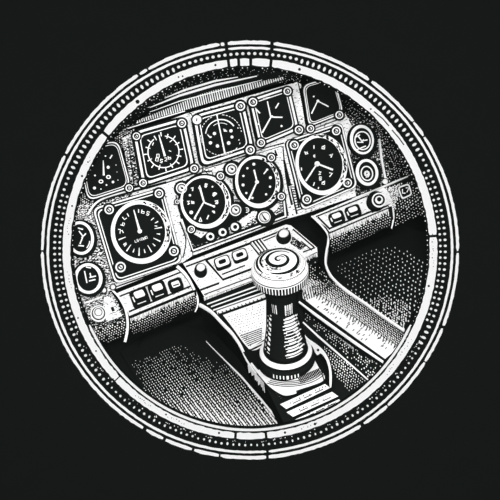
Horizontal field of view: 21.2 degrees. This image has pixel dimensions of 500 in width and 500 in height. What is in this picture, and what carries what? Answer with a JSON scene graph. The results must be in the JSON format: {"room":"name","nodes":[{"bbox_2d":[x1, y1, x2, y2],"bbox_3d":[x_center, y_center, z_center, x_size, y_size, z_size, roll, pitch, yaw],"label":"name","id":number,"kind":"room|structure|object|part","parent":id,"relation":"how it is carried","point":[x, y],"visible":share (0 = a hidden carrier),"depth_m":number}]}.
{"room":"control cabin","nodes":[
{"label":"control cabin","id":0,"kind":"room"},
{"bbox_2d":[100,269,329,407],"bbox_3d":[-0.048,0.283,1.989,1.071,0.020,0.744,-4,39,10],"label":"floor","id":1,"kind":"structure","parent":0,"point":[114,347],"depth_m":2.19},
{"bbox_2d":[120,322,277,425],"bbox_3d":[-0.079,0.222,2.055,0.149,0.003,0.373,-25,40,-16],"label":"floor mat","id":2,"kind":"object","parent":1,"relation":"on","point":[175,364],"visible":0.8,"depth_m":2.09},
{"bbox_2d":[199,282,366,422],"bbox_3d":[0.061,0.188,2.013,0.189,0.062,0.434,-18,38,-8],"label":"pedestal","id":3,"kind":"object","parent":1,"relation":"on","point":[237,316],"visible":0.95,"depth_m":2.01},
{"bbox_3d":[-0.009,0.118,2.079,0.069,0.001,0.110,-7,38,6],"label":"deck plate","id":4,"kind":"part","parent":3,"relation":"part of"},
{"bbox_2d":[251,248,315,380],"bbox_3d":[0.046,0.091,1.936,0.100,0.201,0.087,-7,38,6],"label":"stick","id":5,"kind":"object","parent":3,"relation":"on","point":[285,354],"visible":1,"depth_m":1.92},
{"bbox_3d":[0.043,0.031,1.888,0.082,0.049,0.081,-7,38,6],"label":"knob","id":6,"kind":"part","parent":5,"relation":"part of"},
{"bbox_3d":[0.052,0.175,1.989,0.092,0.004,0.122,-19,39,-9],"label":"stick plate","id":7,"kind":"part","parent":3,"relation":"part of"},
{"bbox_3d":[0.108,0.165,1.987,0.017,0.008,0.127,-17,38,-7],"label":"guard blade","id":8,"kind":"part","parent":3,"relation":"part of"},
{"bbox_2d":[303,312,380,388],"bbox_3d":[0.154,0.192,1.975,0.097,0.040,0.379,-29,41,-20],"label":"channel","id":9,"kind":"object","parent":1,"relation":"on","point":[362,364],"visible":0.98,"depth_m":2.00},
{"bbox_3d":[0.127,0.152,2.003,0.004,0.004,0.170,-28,41,-20],"label":"rail","id":10,"kind":"part","parent":9,"relation":"part of"},
{"bbox_2d":[298,248,404,365],"bbox_3d":[0.180,0.143,2.040,0.106,0.073,0.399,-25,40,-16],"label":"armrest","id":11,"kind":"object","parent":1,"relation":"on","point":[329,303],"visible":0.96,"depth_m":2.04},
{"bbox_3d":[0.135,0.123,2.021,0.005,0.003,0.199,-31,42,-23],"label":"edge rail","id":12,"kind":"part","parent":11,"relation":"part of"},
{"bbox_2d":[318,225,426,330],"bbox_3d":[0.226,0.056,2.183,0.224,0.003,0.302,-7,38,6],"label":"floor mat","id":13,"kind":"object","parent":1,"relation":"on","point":[385,269],"visible":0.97,"depth_m":2.21},
{"bbox_2d":[0,0,499,499],"bbox_3d":[0.000,0.000,1.503,1.556,1.308,0.876,-7,38,6],"label":"background","id":14,"kind":"structure","parent":0,"point":[441,58],"depth_m":1.50},
{"bbox_2d":[37,37,462,462],"bbox_3d":[0.000,0.000,1.505,0.479,0.386,0.306,-12,38,0],"label":"frame","id":15,"kind":"object","parent":14,"relation":"attached to","point":[75,335],"visible":1,"depth_m":1.50},
{"bbox_2d":[79,69,425,340],"bbox_3d":[0.047,-0.043,2.272,1.294,1.082,0.511,-17,38,-6],"label":"dashboard","id":16,"kind":"structure","parent":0,"point":[303,224],"depth_m":2.26},
{"bbox_2d":[74,74,407,299],"bbox_3d":[-0.067,-0.111,2.234,0.688,0.300,0.173,-22,39,-13],"label":"panel","id":17,"kind":"object","parent":16,"relation":"attached to","point":[85,212],"depth_m":2.21},
{"bbox_2d":[73,219,96,257],"bbox_3d":[-0.272,-0.018,2.143,0.052,0.057,0.038,-23,39,-14],"label":"round gauge","id":18,"kind":"object","parent":17,"relation":"attached to","point":[85,235],"visible":0.72,"depth_m":2.14},
{"bbox_2d":[75,261,105,296],"bbox_3d":[-0.260,0.047,2.150,0.054,0.054,0.036,-23,39,-14],"label":"round gauge","id":19,"kind":"object","parent":17,"relation":"attached to","point":[90,276],"visible":0.88,"depth_m":2.15},
{"bbox_2d":[82,292,125,339],"bbox_3d":[-0.246,0.109,2.148,0.085,0.043,0.083,-15,38,-3],"label":"switch panel","id":20,"kind":"object","parent":17,"relation":"attached to","point":[103,312],"visible":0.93,"depth_m":2.15},
{"bbox_3d":[-0.244,0.101,2.142,0.026,0.008,0.030,-21,61,-14],"label":"knob","id":21,"kind":"part","parent":20,"relation":"part of"},
{"bbox_2d":[84,140,133,200],"bbox_3d":[-0.237,-0.129,2.148,0.080,0.083,0.054,-19,39,-9],"label":"gauge","id":22,"kind":"object","parent":17,"relation":"attached to","point":[109,175],"visible":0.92,"depth_m":2.15},
{"bbox_3d":[-0.223,0.060,2.164,0.010,0.011,0.011,8,42,24],"label":"small knob","id":23,"kind":"part","parent":17,"relation":"part of"},
{"bbox_3d":[-0.201,-0.086,2.164,0.142,0.026,0.002,-17,8,-15],"label":"edge trim","id":24,"kind":"part","parent":17,"relation":"part of"},
{"bbox_2d":[93,187,181,282],"bbox_3d":[-0.181,-0.024,2.169,0.130,0.122,0.074,-21,39,-12],"label":"round gauge","id":25,"kind":"object","parent":17,"relation":"attached to","point":[137,234],"visible":1,"depth_m":2.16},
{"bbox_2d":[111,265,198,343],"bbox_3d":[-0.155,0.086,2.159,0.150,0.050,0.099,-23,39,-14],"label":"switch panel","id":26,"kind":"object","parent":17,"relation":"attached to","point":[164,295],"depth_m":2.16},
{"bbox_3d":[-0.205,0.104,2.144,0.018,0.044,0.097,-15,38,-4],"label":"edge strip","id":27,"kind":"part","parent":26,"relation":"part of"},
{"bbox_2d":[129,287,149,308],"bbox_3d":[-0.179,0.078,2.162,0.030,0.018,0.034,-18,38,-8],"label":"rocker switch","id":28,"kind":"object","parent":26,"relation":"attached to","point":[139,297],"depth_m":2.16},
{"bbox_2d":[148,280,167,300],"bbox_3d":[-0.150,0.067,2.170,0.031,0.017,0.031,-22,39,-12],"label":"rocker switch","id":29,"kind":"object","parent":26,"relation":"attached to","point":[157,289],"depth_m":2.17},
{"bbox_2d":[168,277,183,292],"bbox_3d":[-0.121,0.058,2.177,0.025,0.013,0.023,-22,39,-12],"label":"rocker switch","id":30,"kind":"object","parent":26,"relation":"attached to","point":[175,284],"depth_m":2.17},
{"bbox_3d":[-0.099,0.062,2.175,0.016,0.041,0.089,-19,39,-9],"label":"edge strip","id":31,"kind":"part","parent":26,"relation":"part of"},
{"bbox_2d":[131,117,199,188],"bbox_3d":[-0.143,-0.159,2.172,0.114,0.089,0.058,-21,39,-11],"label":"gauge","id":32,"kind":"object","parent":17,"relation":"attached to","point":[163,151],"visible":1,"depth_m":2.17},
{"bbox_2d":[114,69,300,136],"bbox_3d":[-0.073,-0.256,2.204,0.330,0.066,0.047,-22,39,-12],"label":"shield","id":33,"kind":"object","parent":17,"relation":"attached to","point":[260,78],"visible":0.99,"depth_m":2.19},
{"bbox_2d":[191,99,256,166],"bbox_3d":[-0.045,-0.192,2.201,0.107,0.086,0.056,-19,39,-9],"label":"gauge","id":34,"kind":"object","parent":17,"relation":"attached to","point":[221,133],"visible":1,"depth_m":2.20},
{"bbox_2d":[174,152,286,252],"bbox_3d":[-0.028,-0.082,2.211,0.191,0.114,0.073,-22,39,-13],"label":"plate","id":35,"kind":"object","parent":17,"relation":"attached to","point":[196,239],"depth_m":2.21},
{"bbox_3d":[-0.111,-0.101,2.186,0.027,0.028,0.021,-23,39,-14],"label":"knob","id":36,"kind":"part","parent":35,"relation":"part of"},
{"bbox_2d":[178,174,233,231],"bbox_3d":[-0.072,-0.078,2.199,0.094,0.087,0.056,-23,39,-14],"label":"round gauge","id":37,"kind":"object","parent":35,"relation":"attached to","point":[207,206],"visible":1,"depth_m":2.19},
{"bbox_3d":[-0.065,-0.021,2.205,0.020,0.020,0.015,-23,39,-14],"label":"push button","id":38,"kind":"part","parent":35,"relation":"part of"},
{"bbox_3d":[-0.044,-0.029,2.211,0.020,0.020,0.015,-23,39,-14],"label":"push button","id":39,"kind":"part","parent":35,"relation":"part of"},
{"bbox_3d":[-0.029,-0.133,2.208,0.030,0.030,0.023,-23,39,-14],"label":"knob","id":40,"kind":"part","parent":35,"relation":"part of"},
{"bbox_3d":[-0.022,-0.058,2.218,0.187,0.076,0.004,-17,8,-15],"label":"plate","id":41,"kind":"part","parent":35,"relation":"part of"},
{"bbox_3d":[-0.024,-0.038,2.216,0.020,0.020,0.015,-23,39,-14],"label":"push button","id":42,"kind":"part","parent":35,"relation":"part of"},
{"bbox_3d":[-0.022,-0.066,2.214,0.030,0.030,0.023,-23,39,-14],"label":"knob","id":43,"kind":"part","parent":35,"relation":"part of"},
{"bbox_2d":[232,154,283,210],"bbox_3d":[0.013,-0.112,2.223,0.086,0.087,0.055,-23,39,-14],"label":"round gauge","id":44,"kind":"object","parent":35,"relation":"attached to","point":[259,182],"visible":1,"depth_m":2.22},
{"bbox_3d":[0.026,-0.054,2.228,0.032,0.032,0.025,-23,39,-14],"label":"knob","id":45,"kind":"part","parent":35,"relation":"part of"},
{"bbox_2d":[183,225,317,300],"bbox_3d":[0.006,0.025,2.215,0.216,0.069,0.085,-22,39,-13],"label":"switch panel","id":46,"kind":"object","parent":17,"relation":"attached to","point":[226,269],"visible":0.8,"depth_m":2.21},
{"bbox_3d":[-0.081,0.033,2.188,0.024,0.012,0.028,-21,61,-14],"label":"knob","id":47,"kind":"part","parent":46,"relation":"part of"},
{"bbox_3d":[0.057,-0.024,2.228,0.030,0.012,0.030,-21,61,-14],"label":"knob","id":48,"kind":"part","parent":46,"relation":"part of"},
{"bbox_2d":[246,85,304,148],"bbox_3d":[0.039,-0.224,2.222,0.094,0.080,0.052,-22,39,-13],"label":"gauge","id":49,"kind":"object","parent":17,"relation":"attached to","point":[273,114],"visible":1,"depth_m":2.22},
{"bbox_2d":[285,123,356,208],"bbox_3d":[0.120,-0.143,2.251,0.117,0.108,0.068,-22,39,-13],"label":"round gauge","id":50,"kind":"object","parent":17,"relation":"attached to","point":[320,163],"visible":1,"depth_m":2.25},
{"bbox_2d":[301,81,344,133],"bbox_3d":[0.117,-0.247,2.244,0.083,0.071,0.050,-23,39,-14],"label":"gauge","id":51,"kind":"object","parent":17,"relation":"attached to","point":[321,104],"visible":0.84,"depth_m":2.24},
{"bbox_2d":[311,188,394,251],"bbox_3d":[0.182,-0.051,2.256,0.156,0.040,0.086,-23,39,-14],"label":"switch panel","id":52,"kind":"object","parent":17,"relation":"attached to","point":[349,222],"depth_m":2.25},
{"bbox_3d":[0.122,-0.029,2.240,0.016,0.033,0.069,-18,38,-8],"label":"edge strip","id":53,"kind":"part","parent":52,"relation":"part of"},
{"bbox_2d":[328,210,344,225],"bbox_3d":[0.147,-0.053,2.256,0.030,0.014,0.024,-22,39,-12],"label":"rocker switch","id":54,"kind":"object","parent":52,"relation":"attached to","point":[335,217],"depth_m":2.25},
{"bbox_3d":[0.177,-0.064,2.272,0.146,0.012,0.045,-21,61,-14],"label":"plate","id":55,"kind":"part","parent":52,"relation":"part of"},
{"bbox_2d":[344,204,361,219],"bbox_3d":[0.175,-0.064,2.264,0.030,0.014,0.024,-22,39,-12],"label":"rocker switch","id":56,"kind":"object","parent":52,"relation":"attached to","point":[351,211],"depth_m":2.26},
{"bbox_3d":[0.215,-0.084,2.273,0.034,0.010,0.036,-21,61,-14],"label":"knob","id":57,"kind":"part","parent":52,"relation":"part of"},
{"bbox_3d":[0.241,-0.056,2.261,0.010,0.022,0.049,-7,38,7],"label":"edge strip","id":58,"kind":"part","parent":52,"relation":"part of"},
{"bbox_2d":[347,123,376,157],"bbox_3d":[0.191,-0.187,2.271,0.052,0.055,0.037,-23,39,-14],"label":"round gauge","id":59,"kind":"object","parent":17,"relation":"attached to","point":[361,137],"visible":1,"depth_m":2.27},
{"bbox_2d":[353,157,381,188],"bbox_3d":[0.200,-0.131,2.277,0.050,0.051,0.034,-23,39,-14],"label":"round gauge","id":60,"kind":"object","parent":17,"relation":"attached to","point":[367,171],"visible":1,"depth_m":2.27},
{"bbox_3d":[0.227,-0.157,2.286,0.010,0.068,0.003,-17,7,-15],"label":"edge trim","id":61,"kind":"part","parent":17,"relation":"part of"},
{"bbox_2d":[352,176,422,225],"bbox_3d":[0.266,-0.089,2.284,0.171,0.038,0.074,-24,39,-14],"label":"switch panel","id":62,"kind":"object","parent":17,"relation":"attached to","point":[403,192],"visible":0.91,"depth_m":2.29},
{"bbox_3d":[0.286,-0.101,2.299,0.119,0.012,0.059,-21,61,-14],"label":"plate","id":63,"kind":"part","parent":62,"relation":"part of"}
]}

